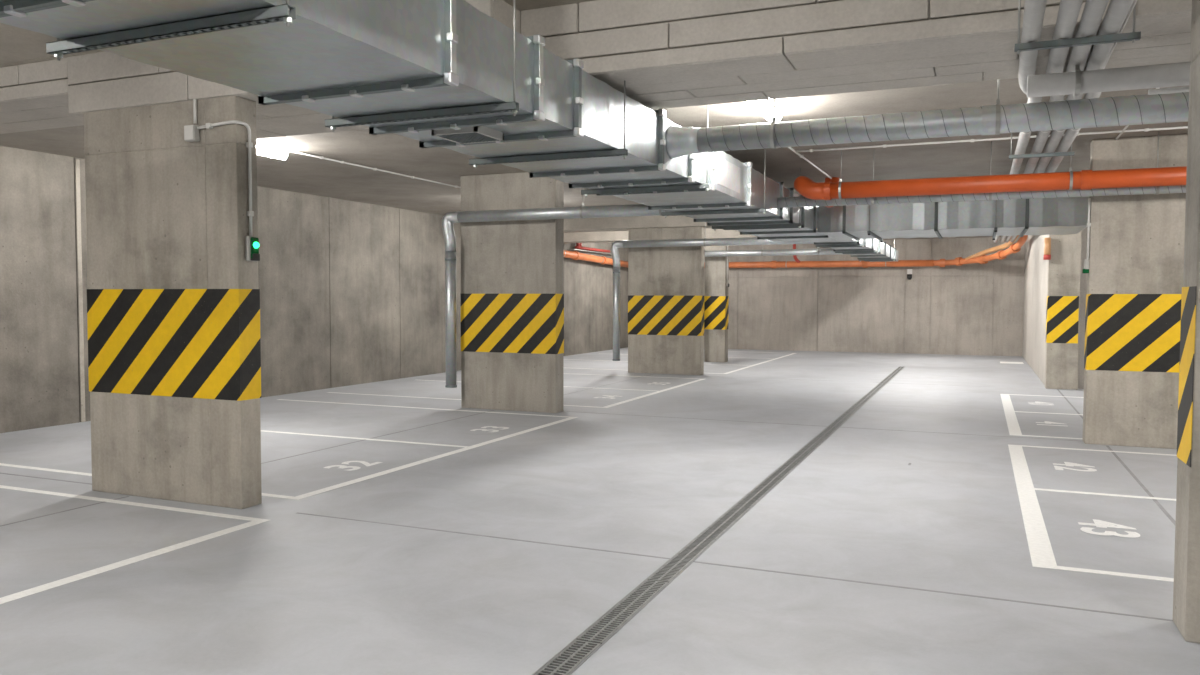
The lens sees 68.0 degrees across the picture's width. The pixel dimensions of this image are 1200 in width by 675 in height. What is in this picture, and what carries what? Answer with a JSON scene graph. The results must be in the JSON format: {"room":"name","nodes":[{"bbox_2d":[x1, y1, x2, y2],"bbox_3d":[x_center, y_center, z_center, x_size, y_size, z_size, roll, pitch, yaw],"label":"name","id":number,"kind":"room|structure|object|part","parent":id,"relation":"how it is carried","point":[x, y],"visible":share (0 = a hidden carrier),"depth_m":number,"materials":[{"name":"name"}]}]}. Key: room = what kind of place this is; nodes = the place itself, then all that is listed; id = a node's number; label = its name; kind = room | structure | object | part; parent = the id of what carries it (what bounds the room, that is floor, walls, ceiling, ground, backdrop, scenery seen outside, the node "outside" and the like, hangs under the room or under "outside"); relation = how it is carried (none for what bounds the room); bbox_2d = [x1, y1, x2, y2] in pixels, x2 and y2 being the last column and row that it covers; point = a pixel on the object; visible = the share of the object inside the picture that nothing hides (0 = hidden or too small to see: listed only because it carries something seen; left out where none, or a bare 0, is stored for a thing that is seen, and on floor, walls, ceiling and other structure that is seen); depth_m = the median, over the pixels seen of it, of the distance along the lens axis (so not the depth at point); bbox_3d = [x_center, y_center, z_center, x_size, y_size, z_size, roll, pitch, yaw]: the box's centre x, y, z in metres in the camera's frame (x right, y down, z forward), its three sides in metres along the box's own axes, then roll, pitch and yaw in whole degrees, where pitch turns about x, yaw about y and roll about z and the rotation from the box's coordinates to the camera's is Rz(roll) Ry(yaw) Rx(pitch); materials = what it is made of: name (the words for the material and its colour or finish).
{"room":"parking garage","nodes":[
{"label":"parking garage","id":0,"kind":"room"},
{"bbox_2d":[0,0,594,67],"bbox_3d":[-1.722,-2.328,1.394,17.950,0.500,11.000,1,3,23],"label":"ceiling","id":1,"kind":"structure","parent":0,"point":[18,46],"depth_m":7.04,"materials":[{"name":"grey concrete"}]},
{"bbox_2d":[0,58,83,133],"bbox_3d":[-6.003,-2.274,8.697,3.765,0.315,1.036,1,3,23],"label":"ceiling beam","id":2,"kind":"structure","parent":1,"relation":"attached to","point":[33,96],"depth_m":7.80,"materials":[{"name":"grey concrete"}]},
{"bbox_2d":[46,0,295,60],"bbox_3d":[-1.690,-1.654,3.422,1.270,1.045,0.042,1,3,23],"label":"hanger","id":3,"kind":"object","parent":1,"relation":"hanging from","point":[286,13],"visible":1,"depth_m":3.40,"materials":[{"name":"metal"}]},
{"bbox_3d":[-1.121,-1.642,3.180,0.011,1.045,0.011,0,3,1],"label":"threaded rod","id":4,"kind":"part","parent":3,"relation":"part of","materials":[{"name":"metal"}]},
{"bbox_2d":[67,0,520,138],"bbox_3d":[-2.302,-2.115,7.371,4.080,0.495,1.511,1,3,23],"label":"ceiling beam","id":5,"kind":"structure","parent":1,"relation":"attached to","point":[99,81],"depth_m":7.25,"materials":[{"name":"grey concrete"}]},
{"bbox_2d":[469,81,627,168],"bbox_3d":[-0.396,-1.547,6.475,1.270,0.570,0.042,1,3,23],"label":"hanger","id":6,"kind":"object","parent":5,"relation":"hanging from","point":[613,152],"visible":0.94,"depth_m":6.43,"materials":[{"name":"metal"}]},
{"bbox_3d":[-0.397,-1.313,6.486,1.270,0.042,0.042,1,3,23],"label":"rail","id":7,"kind":"part","parent":6,"relation":"part of","materials":[{"name":"grey metal"}]},
{"bbox_3d":[0.173,-1.535,6.234,0.011,0.570,0.011,0,3,1],"label":"threaded rod","id":8,"kind":"part","parent":6,"relation":"part of","materials":[{"name":"metal"}]},
{"bbox_2d":[325,0,518,131],"bbox_3d":[-1.025,-1.721,4.985,1.270,1.045,0.042,1,3,23],"label":"hanger","id":9,"kind":"object","parent":1,"relation":"hanging from","point":[513,107],"visible":0.98,"depth_m":4.93,"materials":[{"name":"metal"}]},
{"bbox_3d":[-1.026,-1.249,5.005,1.270,0.042,0.042,1,3,23],"label":"rail","id":10,"kind":"part","parent":9,"relation":"part of","materials":[{"name":"grey metal"}]},
{"bbox_3d":[-0.456,-1.709,4.743,0.011,1.045,0.011,0,3,1],"label":"threaded rod","id":11,"kind":"part","parent":9,"relation":"part of","materials":[{"name":"metal"}]},
{"bbox_2d":[521,0,1191,109],"bbox_3d":[4.050,-1.984,4.955,9.495,0.510,1.236,1,3,23],"label":"ceiling beam","id":12,"kind":"structure","parent":1,"relation":"attached to","point":[667,53],"depth_m":5.70,"materials":[{"name":"grey concrete"}]},
{"bbox_2d":[1027,62,1190,97],"bbox_3d":[4.446,-1.564,4.698,3.950,0.324,0.150,1,3,23],"label":"pipe","id":13,"kind":"object","parent":12,"relation":"attached to","point":[1077,82],"visible":0.94,"depth_m":5.25,"materials":[{"name":"metal"}]},
{"bbox_2d":[1014,0,1140,53],"bbox_3d":[2.567,-1.893,4.787,0.600,0.665,0.040,1,3,23],"label":"pipe rail","id":14,"kind":"object","parent":1,"relation":"hanging from","point":[1133,36],"visible":1,"depth_m":4.79,"materials":[{"name":"metal"}]},
{"bbox_3d":[2.309,-1.898,4.896,0.011,0.665,0.011,-2,4,-44],"label":"threaded rod","id":15,"kind":"part","parent":14,"relation":"part of","materials":[{"name":"metal"}]},
{"bbox_2d":[994,0,1046,242],"bbox_3d":[4.981,-1.968,10.792,0.260,0.191,27.902,1,3,24],"label":"pipe","id":16,"kind":"object","parent":14,"relation":"on","point":[1034,10],"visible":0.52,"depth_m":5.20,"materials":[{"name":"white plastic"}]},
{"bbox_2d":[1000,0,1082,242],"bbox_3d":[5.124,-1.965,10.732,0.257,0.191,27.902,1,3,24],"label":"pipe","id":17,"kind":"object","parent":14,"relation":"on","point":[1068,13],"visible":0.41,"depth_m":5.12,"materials":[{"name":"white plastic"}]},
{"bbox_3d":[2.816,-1.887,4.681,0.011,0.665,0.011,-2,4,-44],"label":"threaded rod","id":18,"kind":"part","parent":14,"relation":"part of","materials":[{"name":"metal"}]},
{"bbox_2d":[0,146,627,432],"bbox_3d":[-5.419,-0.895,15.318,0.280,3.810,33.000,1,3,23],"label":"wall","id":19,"kind":"structure","parent":0,"point":[352,292],"depth_m":15.54,"materials":[{"name":"concrete"}]},
{"bbox_2d":[75,159,85,421],"bbox_3d":[-6.815,-0.603,11.672,0.012,3.440,0.060,1,3,23],"label":"trim","id":20,"kind":"structure","parent":19,"relation":"attached to","point":[77,161],"depth_m":11.67,"materials":[{"name":"concrete"}]},
{"bbox_2d":[568,243,611,254],"bbox_3d":[-0.183,-2.788,26.930,0.210,0.440,3.200,1,3,23],"label":"pipe","id":21,"kind":"object","parent":19,"relation":"attached to","point":[578,246],"visible":0.66,"depth_m":26.43,"materials":[{"name":"metal"}]},
{"bbox_2d":[564,250,627,267],"bbox_3d":[-0.517,-2.349,25.861,0.542,0.445,9.339,1,3,25],"label":"pipe","id":22,"kind":"object","parent":19,"relation":"attached to","point":[574,255],"visible":0.5,"depth_m":26.27,"materials":[{"name":"plastic"}]},
{"bbox_2d":[0,77,1188,239],"bbox_3d":[4.791,-2.784,16.712,17.950,0.500,22.900,1,3,23],"label":"ceiling","id":23,"kind":"structure","parent":0,"point":[300,173],"depth_m":11.21,"materials":[{"name":"concrete"}]},
{"bbox_2d":[256,143,287,159],"bbox_3d":[-4.100,-2.213,10.323,0.124,0.130,1.250,1,3,23],"label":"ceiling lamp","id":24,"kind":"object","parent":23,"relation":"attached to","point":[262,149],"visible":0.43,"depth_m":10.63,"materials":[{"name":"white plastic"}]},
{"bbox_2d":[286,149,460,187],"bbox_3d":[-2.176,-2.454,14.715,0.040,0.040,8.450,1,3,23],"label":"conduit","id":25,"kind":"object","parent":23,"relation":"attached to","point":[320,157],"visible":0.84,"depth_m":12.25,"materials":[{"name":"white plastic"}]},
{"bbox_2d":[442,203,667,387],"bbox_3d":[-0.553,-0.795,12.459,3.861,3.150,0.176,1,3,23],"label":"vent pipe","id":26,"kind":"object","parent":23,"relation":"attached to","point":[582,212],"visible":0.85,"depth_m":12.89,"materials":[{"name":"metal"}]},
{"bbox_2d":[564,215,711,231],"bbox_3d":[0.608,-2.571,19.795,7.250,0.320,0.480,1,3,23],"label":"ceiling beam","id":27,"kind":"structure","parent":23,"relation":"attached to","point":[631,222],"depth_m":19.54,"materials":[{"name":"grey concrete"}]},
{"bbox_2d":[581,105,708,196],"bbox_3d":[0.410,-1.766,8.364,1.270,0.845,0.042,1,3,23],"label":"hanger","id":28,"kind":"object","parent":23,"relation":"hanging from","point":[586,192],"visible":0.97,"depth_m":8.32,"materials":[{"name":"metal"}]},
{"bbox_3d":[0.409,-1.394,8.380,1.270,0.042,0.042,1,3,23],"label":"rail","id":29,"kind":"part","parent":28,"relation":"part of","materials":[{"name":"grey metal"}]},
{"bbox_3d":[0.979,-1.754,8.122,0.011,0.845,0.011,-2,4,-44],"label":"threaded rod","id":30,"kind":"part","parent":28,"relation":"part of","materials":[{"name":"metal"}]},
{"bbox_2d":[564,228,756,242],"bbox_3d":[2.361,-2.731,23.404,7.650,0.310,0.500,1,3,23],"label":"ceiling beam","id":31,"kind":"structure","parent":23,"relation":"attached to","point":[602,236],"depth_m":24.02,"materials":[{"name":"grey concrete"}]},
{"bbox_2d":[611,222,813,360],"bbox_3d":[2.336,-1.040,18.647,4.549,3.190,0.172,1,3,23],"label":"vent pipe","id":32,"kind":"object","parent":23,"relation":"attached to","point":[615,245],"visible":0.98,"depth_m":19.11,"materials":[{"name":"metal"}]},
{"bbox_2d":[662,149,765,217],"bbox_3d":[1.341,-1.860,10.552,1.270,0.845,0.042,1,3,23],"label":"hanger","id":33,"kind":"object","parent":23,"relation":"hanging from","point":[665,214],"visible":0.95,"depth_m":10.50,"materials":[{"name":"metal"}]},
{"bbox_3d":[1.340,-1.488,10.568,1.270,0.042,0.042,1,3,23],"label":"rail","id":34,"kind":"part","parent":33,"relation":"part of","materials":[{"name":"grey metal"}]},
{"bbox_3d":[1.910,-1.847,10.310,0.011,0.845,0.011,0,3,1],"label":"threaded rod","id":35,"kind":"part","parent":33,"relation":"part of","materials":[{"name":"metal"}]},
{"bbox_2d":[712,168,800,229],"bbox_3d":[2.202,-1.946,12.575,1.270,0.845,0.042,1,3,23],"label":"hanger","id":36,"kind":"object","parent":23,"relation":"hanging from","point":[798,225],"visible":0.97,"depth_m":12.54,"materials":[{"name":"metal"}]},
{"bbox_2d":[0,0,836,240],"bbox_3d":[0.035,-1.570,7.422,1.192,0.489,18.800,1,3,23],"label":"ventilation duct","id":37,"kind":"object","parent":36,"relation":"hanging from","point":[337,58],"visible":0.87,"depth_m":4.60,"materials":[{"name":"metal"}]},
{"bbox_2d":[431,126,503,143],"bbox_3d":[-0.824,-1.274,5.571,0.320,0.054,0.340,1,3,23],"label":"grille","id":38,"kind":"object","parent":37,"relation":"attached to","point":[474,134],"depth_m":5.51,"materials":[{"name":"grey metal"}]},
{"bbox_3d":[1.304,-1.639,9.000,0.008,0.270,0.900,1,3,23],"label":"access panel","id":39,"kind":"part","parent":37,"relation":"part of","materials":[{"name":"metal"}]},
{"bbox_3d":[2.201,-1.574,12.591,1.270,0.042,0.042,1,3,23],"label":"rail","id":40,"kind":"part","parent":36,"relation":"part of","materials":[{"name":"grey metal"}]},
{"bbox_2d":[747,100,781,121],"bbox_3d":[1.461,-2.098,8.071,0.124,0.130,1.250,1,3,23],"label":"ceiling lamp","id":41,"kind":"object","parent":23,"relation":"attached to","point":[764,107],"visible":0.4,"depth_m":8.10,"materials":[{"name":"white plastic"}]},
{"bbox_2d":[705,245,842,256],"bbox_3d":[4.197,-1.188,22.253,3.946,3.200,0.166,1,3,23],"label":"vent pipe","id":42,"kind":"object","parent":23,"relation":"attached to","point":[777,252],"visible":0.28,"depth_m":22.13,"materials":[{"name":"metal"}]},
{"bbox_2d":[788,147,831,178],"bbox_3d":[2.702,-2.302,11.585,0.040,0.040,4.601,1,3,24],"label":"conduit","id":43,"kind":"object","parent":23,"relation":"attached to","point":[792,149],"visible":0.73,"depth_m":11.66,"materials":[{"name":"white plastic"}]},
{"bbox_2d":[816,239,863,247],"bbox_3d":[4.687,-2.161,17.381,0.920,0.825,0.042,1,3,23],"label":"hanger","id":44,"kind":"object","parent":23,"relation":"hanging from","point":[832,245],"visible":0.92,"depth_m":17.38,"materials":[{"name":"metal"}]},
{"bbox_3d":[4.686,-1.799,17.397,0.920,0.042,0.042,1,3,23],"label":"rail","id":45,"kind":"part","parent":44,"relation":"part of","materials":[{"name":"grey metal"}]},
{"bbox_2d":[835,239,877,254],"bbox_3d":[5.704,-2.263,19.772,0.920,0.825,0.042,1,3,23],"label":"hanger","id":46,"kind":"object","parent":23,"relation":"hanging from","point":[837,252],"visible":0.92,"depth_m":19.74,"materials":[{"name":"metal"}]},
{"bbox_2d":[812,238,897,261],"bbox_3d":[6.094,-2.103,20.648,0.830,0.350,10.296,1,3,23],"label":"ventilation duct","id":47,"kind":"object","parent":46,"relation":"hanging from","point":[885,251],"visible":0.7,"depth_m":19.47,"materials":[{"name":"silver metal"}]},
{"bbox_3d":[5.703,-1.901,19.788,0.920,0.042,0.042,1,3,23],"label":"rail","id":48,"kind":"part","parent":46,"relation":"part of","materials":[{"name":"grey metal"}]},
{"bbox_2d":[704,235,1027,267],"bbox_3d":[7.059,-2.582,27.079,11.913,0.923,3.019,2,3,41],"label":"pipe","id":49,"kind":"object","parent":23,"relation":"hanging from","point":[980,257],"visible":0.79,"depth_m":26.65,"materials":[{"name":"plastic"}]},
{"bbox_2d":[867,205,882,242],"bbox_3d":[4.505,-2.028,14.528,0.040,0.840,1.980,1,3,23],"label":"hanger","id":50,"kind":"object","parent":23,"relation":"hanging from","point":[869,232],"visible":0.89,"depth_m":13.93,"materials":[{"name":"metal"}]},
{"bbox_3d":[4.504,-1.655,14.544,0.040,0.041,1.980,1,3,23],"label":"rail","id":51,"kind":"part","parent":50,"relation":"part of","materials":[{"name":"silver metal"}]},
{"bbox_2d":[818,197,1088,240],"bbox_3d":[5.523,-1.857,14.102,3.766,0.460,1.860,1,3,23],"label":"ventilation duct","id":52,"kind":"object","parent":50,"relation":"hanging from","point":[1064,215],"visible":0.9,"depth_m":13.35,"materials":[{"name":"silver metal"}]},
{"bbox_2d":[858,238,894,261],"bbox_3d":[7.347,-2.429,23.634,0.920,0.825,0.042,1,3,23],"label":"hanger","id":53,"kind":"object","parent":23,"relation":"hanging from","point":[860,260],"visible":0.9,"depth_m":23.66,"materials":[{"name":"metal"}]},
{"bbox_3d":[7.346,-2.067,23.649,0.920,0.042,0.042,1,3,23],"label":"rail","id":54,"kind":"part","parent":53,"relation":"part of","materials":[{"name":"grey metal"}]},
{"bbox_2d":[666,80,1188,158],"bbox_3d":[3.595,-1.738,6.009,6.553,0.675,0.270,1,3,23],"label":"spiral duct","id":55,"kind":"object","parent":23,"relation":"hanging from","point":[996,119],"visible":0.96,"depth_m":6.42,"materials":[{"name":"metal"}]},
{"bbox_3d":[2.835,-1.886,6.326,0.011,0.412,0.011,-2,4,-44],"label":"threaded rod","id":56,"kind":"part","parent":55,"relation":"part of","materials":[{"name":"metal"}]},
{"bbox_2d":[777,132,1185,207],"bbox_3d":[5.265,-1.903,9.935,6.553,0.682,0.148,1,3,23],"label":"pipe","id":57,"kind":"object","parent":23,"relation":"hanging from","point":[801,201],"visible":0.65,"depth_m":10.26,"materials":[{"name":"metal"}]},
{"bbox_3d":[3.309,-2.030,10.762,0.011,0.512,0.011,0,3,1],"label":"threaded rod","id":58,"kind":"part","parent":57,"relation":"part of","materials":[{"name":"metal"}]},
{"bbox_3d":[4.505,-2.004,10.255,0.011,0.512,0.011,0,3,1],"label":"threaded rod","id":59,"kind":"part","parent":57,"relation":"part of","materials":[{"name":"metal"}]},
{"bbox_3d":[6.024,-1.972,9.610,0.011,0.512,0.011,-2,4,-44],"label":"threaded rod","id":60,"kind":"part","parent":57,"relation":"part of","materials":[{"name":"metal"}]},
{"bbox_2d":[794,150,1186,207],"bbox_3d":[5.785,-1.991,10.920,6.364,0.668,2.928,1,3,23],"label":"pipe","id":61,"kind":"object","parent":23,"relation":"hanging from","point":[830,189],"visible":0.96,"depth_m":9.96,"materials":[{"name":"plastic"}]},
{"bbox_3d":[2.893,-2.088,10.676,0.011,0.390,0.011,-2,4,-44],"label":"threaded rod","id":62,"kind":"part","parent":61,"relation":"part of","materials":[{"name":"metal"}]},
{"bbox_2d":[796,126,1187,151],"bbox_3d":[5.284,-2.209,9.621,6.280,0.040,0.040,1,3,23],"label":"conduit","id":63,"kind":"object","parent":23,"relation":"attached to","point":[1182,127],"visible":0.94,"depth_m":10.05,"materials":[{"name":"white plastic"}]},
{"bbox_2d":[992,200,996,239],"bbox_3d":[6.143,-1.993,13.832,0.040,0.840,1.980,1,3,23],"label":"hanger","id":64,"kind":"object","parent":23,"relation":"hanging from","point":[995,228],"visible":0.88,"depth_m":12.97,"materials":[{"name":"metal"}]},
{"bbox_3d":[6.142,-1.620,13.849,0.040,0.041,1.980,1,3,23],"label":"rail","id":65,"kind":"part","parent":64,"relation":"part of","materials":[{"name":"silver metal"}]},
{"bbox_2d":[1009,133,1074,159],"bbox_3d":[4.510,-2.019,9.088,0.600,0.380,0.040,1,3,23],"label":"pipe rail","id":66,"kind":"object","parent":23,"relation":"hanging from","point":[1070,153],"visible":0.72,"depth_m":9.08,"materials":[{"name":"metal"}]},
{"bbox_2d":[1005,0,1108,241],"bbox_3d":[5.234,-1.962,10.685,0.260,0.191,27.902,1,3,24],"label":"pipe","id":67,"kind":"object","parent":66,"relation":"on","point":[1093,12],"visible":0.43,"depth_m":5.09,"materials":[{"name":"white plastic"}]},
{"bbox_2d":[1010,0,1133,241],"bbox_3d":[5.343,-1.960,10.639,0.267,0.191,27.902,1,3,24],"label":"pipe","id":68,"kind":"object","parent":66,"relation":"on","point":[1117,11],"visible":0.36,"depth_m":5.11,"materials":[{"name":"white plastic"}]},
{"bbox_2d":[1103,0,1136,68],"bbox_3d":[1.556,-1.589,1.907,0.013,0.019,8.851,1,3,24],"label":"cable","id":69,"kind":"object","parent":68,"relation":"attached to","point":[1135,1],"visible":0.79,"depth_m":4.86,"materials":[{"name":"white plastic"}]},
{"bbox_2d":[1115,88,1158,139],"bbox_3d":[5.285,-2.173,8.806,0.040,0.040,6.700,1,3,23],"label":"conduit","id":70,"kind":"object","parent":23,"relation":"attached to","point":[1126,126],"visible":0.02,"depth_m":9.46,"materials":[{"name":"white plastic"}]},
{"bbox_2d":[0,347,1199,674],"bbox_3d":[2.688,1.281,11.963,17.950,0.302,33.600,1,3,23],"label":"floor","id":71,"kind":"structure","parent":0,"point":[962,520],"depth_m":6.16,"materials":[{"name":"concrete"}]},
{"bbox_2d":[84,96,261,508],"bbox_3d":[-3.512,-0.275,7.282,1.681,3.190,0.221,1,3,23],"label":"concrete column","id":72,"kind":"structure","parent":71,"relation":"on","point":[173,293],"depth_m":7.12,"materials":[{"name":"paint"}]},
{"bbox_2d":[184,125,199,141],"bbox_3d":[-3.179,-1.590,6.931,0.100,0.120,0.067,1,3,23],"label":"junction box","id":73,"kind":"object","parent":72,"relation":"attached to","point":[191,133],"visible":1,"depth_m":6.90,"materials":[{"name":"white plastic"}]},
{"bbox_3d":[-3.191,-1.589,6.904,0.090,0.110,0.008,1,3,23],"label":"lid","id":74,"kind":"part","parent":73,"relation":"part of","materials":[{"name":"white plastic"}]},
{"bbox_2d":[193,99,196,123],"bbox_3d":[-3.154,-1.760,6.931,0.024,0.190,0.023,1,3,23],"label":"conduit","id":75,"kind":"object","parent":72,"relation":"attached to","point":[194,100],"visible":1,"depth_m":6.92,"materials":[{"name":"white plastic"}]},
{"bbox_2d":[197,120,253,235],"bbox_3d":[-2.914,-1.225,6.923,0.405,0.872,0.172,1,3,23],"label":"conduit","id":76,"kind":"object","parent":72,"relation":"attached to","point":[249,144],"visible":1,"depth_m":6.89,"materials":[{"name":"white plastic"}]},
{"bbox_2d":[245,236,259,261],"bbox_3d":[-2.692,-0.690,6.923,0.100,0.195,0.090,1,3,23],"label":"lamp","id":77,"kind":"object","parent":72,"relation":"attached to","point":[251,242],"visible":1,"depth_m":6.89,"materials":[{"name":"green"}]},
{"bbox_2d":[460,172,563,412],"bbox_3d":[-1.305,-0.662,13.127,1.581,3.460,0.276,1,3,23],"label":"concrete column","id":78,"kind":"structure","parent":71,"relation":"on","point":[512,294],"depth_m":12.97,"materials":[{"name":"paint"}]},
{"bbox_2d":[628,227,704,374],"bbox_3d":[1.442,-0.806,19.527,1.691,3.200,0.226,1,3,23],"label":"concrete column","id":79,"kind":"structure","parent":71,"relation":"on","point":[666,284],"depth_m":19.41,"materials":[{"name":"paint"}]},
{"bbox_2d":[704,246,728,361],"bbox_3d":[3.042,-0.969,23.228,0.556,3.210,0.336,1,3,23],"label":"concrete column","id":80,"kind":"structure","parent":71,"relation":"on","point":[716,298],"depth_m":23.08,"materials":[{"name":"paint"}]},
{"bbox_2d":[532,367,904,674],"bbox_3d":[2.880,1.165,11.169,0.150,0.006,23.000,1,3,23],"label":"floor drain","id":81,"kind":"object","parent":71,"relation":"on","point":[630,618],"depth_m":5.38,"materials":[{"name":"metal"}]},
{"bbox_3d":[-0.249,1.479,3.813,0.134,0.005,0.988,1,3,23],"label":"drain grate","id":82,"kind":"part","parent":81,"relation":"part of","materials":[{"name":"grey metal"}]},
{"bbox_3d":[0.142,1.440,4.732,0.134,0.005,0.988,1,3,23],"label":"drain grate","id":83,"kind":"part","parent":81,"relation":"part of","materials":[{"name":"grey metal"}]},
{"bbox_3d":[0.533,1.400,5.652,0.134,0.005,0.988,1,3,23],"label":"drain grate","id":84,"kind":"part","parent":81,"relation":"part of","materials":[{"name":"grey metal"}]},
{"bbox_3d":[0.924,1.361,6.571,0.134,0.005,0.988,1,3,23],"label":"drain grate","id":85,"kind":"part","parent":81,"relation":"part of","materials":[{"name":"grey metal"}]},
{"bbox_3d":[1.315,1.321,7.491,0.134,0.005,0.988,1,3,23],"label":"drain grate","id":86,"kind":"part","parent":81,"relation":"part of","materials":[{"name":"grey metal"}]},
{"bbox_3d":[1.706,1.282,8.410,0.134,0.005,0.988,1,3,23],"label":"drain grate","id":87,"kind":"part","parent":81,"relation":"part of","materials":[{"name":"grey metal"}]},
{"bbox_3d":[2.098,1.243,9.330,0.134,0.005,0.988,1,3,23],"label":"drain grate","id":88,"kind":"part","parent":81,"relation":"part of","materials":[{"name":"grey metal"}]},
{"bbox_3d":[2.489,1.203,10.249,0.134,0.005,0.988,1,3,23],"label":"drain grate","id":89,"kind":"part","parent":81,"relation":"part of","materials":[{"name":"grey metal"}]},
{"bbox_3d":[2.880,1.164,11.169,0.134,0.005,0.988,1,3,23],"label":"drain grate","id":90,"kind":"part","parent":81,"relation":"part of","materials":[{"name":"grey metal"}]},
{"bbox_3d":[3.271,1.125,12.088,0.134,0.005,0.988,1,3,23],"label":"drain grate","id":91,"kind":"part","parent":81,"relation":"part of","materials":[{"name":"grey metal"}]},
{"bbox_3d":[3.662,1.085,13.008,0.134,0.005,0.988,1,3,23],"label":"drain grate","id":92,"kind":"part","parent":81,"relation":"part of","materials":[{"name":"grey metal"}]},
{"bbox_3d":[4.054,1.046,13.927,0.134,0.005,0.988,1,3,23],"label":"drain grate","id":93,"kind":"part","parent":81,"relation":"part of","materials":[{"name":"grey metal"}]},
{"bbox_3d":[4.445,1.006,14.847,0.134,0.005,0.988,1,3,23],"label":"drain grate","id":94,"kind":"part","parent":81,"relation":"part of","materials":[{"name":"grey metal"}]},
{"bbox_3d":[4.836,0.967,15.766,0.134,0.005,0.988,1,3,23],"label":"drain grate","id":95,"kind":"part","parent":81,"relation":"part of","materials":[{"name":"grey metal"}]},
{"bbox_3d":[5.227,0.928,16.685,0.134,0.005,0.988,1,3,23],"label":"drain grate","id":96,"kind":"part","parent":81,"relation":"part of","materials":[{"name":"grey metal"}]},
{"bbox_3d":[5.618,0.888,17.605,0.134,0.005,0.988,1,3,23],"label":"drain grate","id":97,"kind":"part","parent":81,"relation":"part of","materials":[{"name":"grey metal"}]},
{"bbox_2d":[1045,231,1081,389],"bbox_3d":[8.555,-0.780,16.436,0.528,3.460,0.266,1,3,23],"label":"concrete column","id":98,"kind":"structure","parent":71,"relation":"on","point":[1064,266],"depth_m":16.33,"materials":[{"name":"paint"}]},
{"bbox_2d":[1043,238,1050,259],"bbox_3d":[8.210,-1.627,16.340,0.124,0.400,0.200,1,3,23],"label":"lamp","id":99,"kind":"object","parent":98,"relation":"attached to","point":[1047,241],"visible":1,"depth_m":16.26,"materials":[{"name":"plastic"}]},
{"bbox_2d":[1082,134,1187,448],"bbox_3d":[6.340,-0.499,9.919,1.606,3.460,0.246,1,3,23],"label":"concrete column","id":100,"kind":"structure","parent":71,"relation":"on","point":[1135,275],"depth_m":9.95,"materials":[{"name":"paint"}]},
{"bbox_2d":[1082,259,1088,272],"bbox_3d":[5.543,-0.812,10.156,0.065,0.160,0.073,1,3,23],"label":"lamp","id":101,"kind":"object","parent":100,"relation":"attached to","point":[1086,261],"visible":1,"depth_m":10.12,"materials":[{"name":"plastic"}]},
{"bbox_2d":[1087,198,1090,258],"bbox_3d":[5.555,-1.230,10.113,0.040,0.700,0.040,1,3,23],"label":"conduit","id":102,"kind":"object","parent":100,"relation":"attached to","point":[1089,199],"visible":1,"depth_m":10.10,"materials":[{"name":"white plastic"}]},
{"bbox_2d":[1172,0,1199,642],"bbox_3d":[3.166,-0.358,4.244,0.603,3.660,0.316,1,3,23],"label":"concrete column","id":103,"kind":"structure","parent":71,"relation":"on","point":[1186,588],"depth_m":4.32,"materials":[{"name":"paint"}]},
{"bbox_2d":[704,237,1024,355],"bbox_3d":[9.202,-1.276,27.179,17.950,3.610,0.280,1,3,23],"label":"wall","id":104,"kind":"structure","parent":0,"point":[975,308],"depth_m":27.22,"materials":[{"name":"concrete"}]},
{"bbox_2d":[907,269,911,279],"bbox_3d":[9.337,-1.906,26.837,0.150,0.320,0.193,1,3,23],"label":"security camera","id":105,"kind":"object","parent":104,"relation":"attached to","point":[909,271],"visible":1,"depth_m":26.81,"materials":[{"name":"white plastic"}]},
{"bbox_2d":[1022,227,1087,388],"bbox_3d":[12.760,-0.932,20.155,5.300,3.560,9.880,1,3,23],"label":"wall","id":106,"kind":"structure","parent":0,"point":[1036,268],"depth_m":19.29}
]}

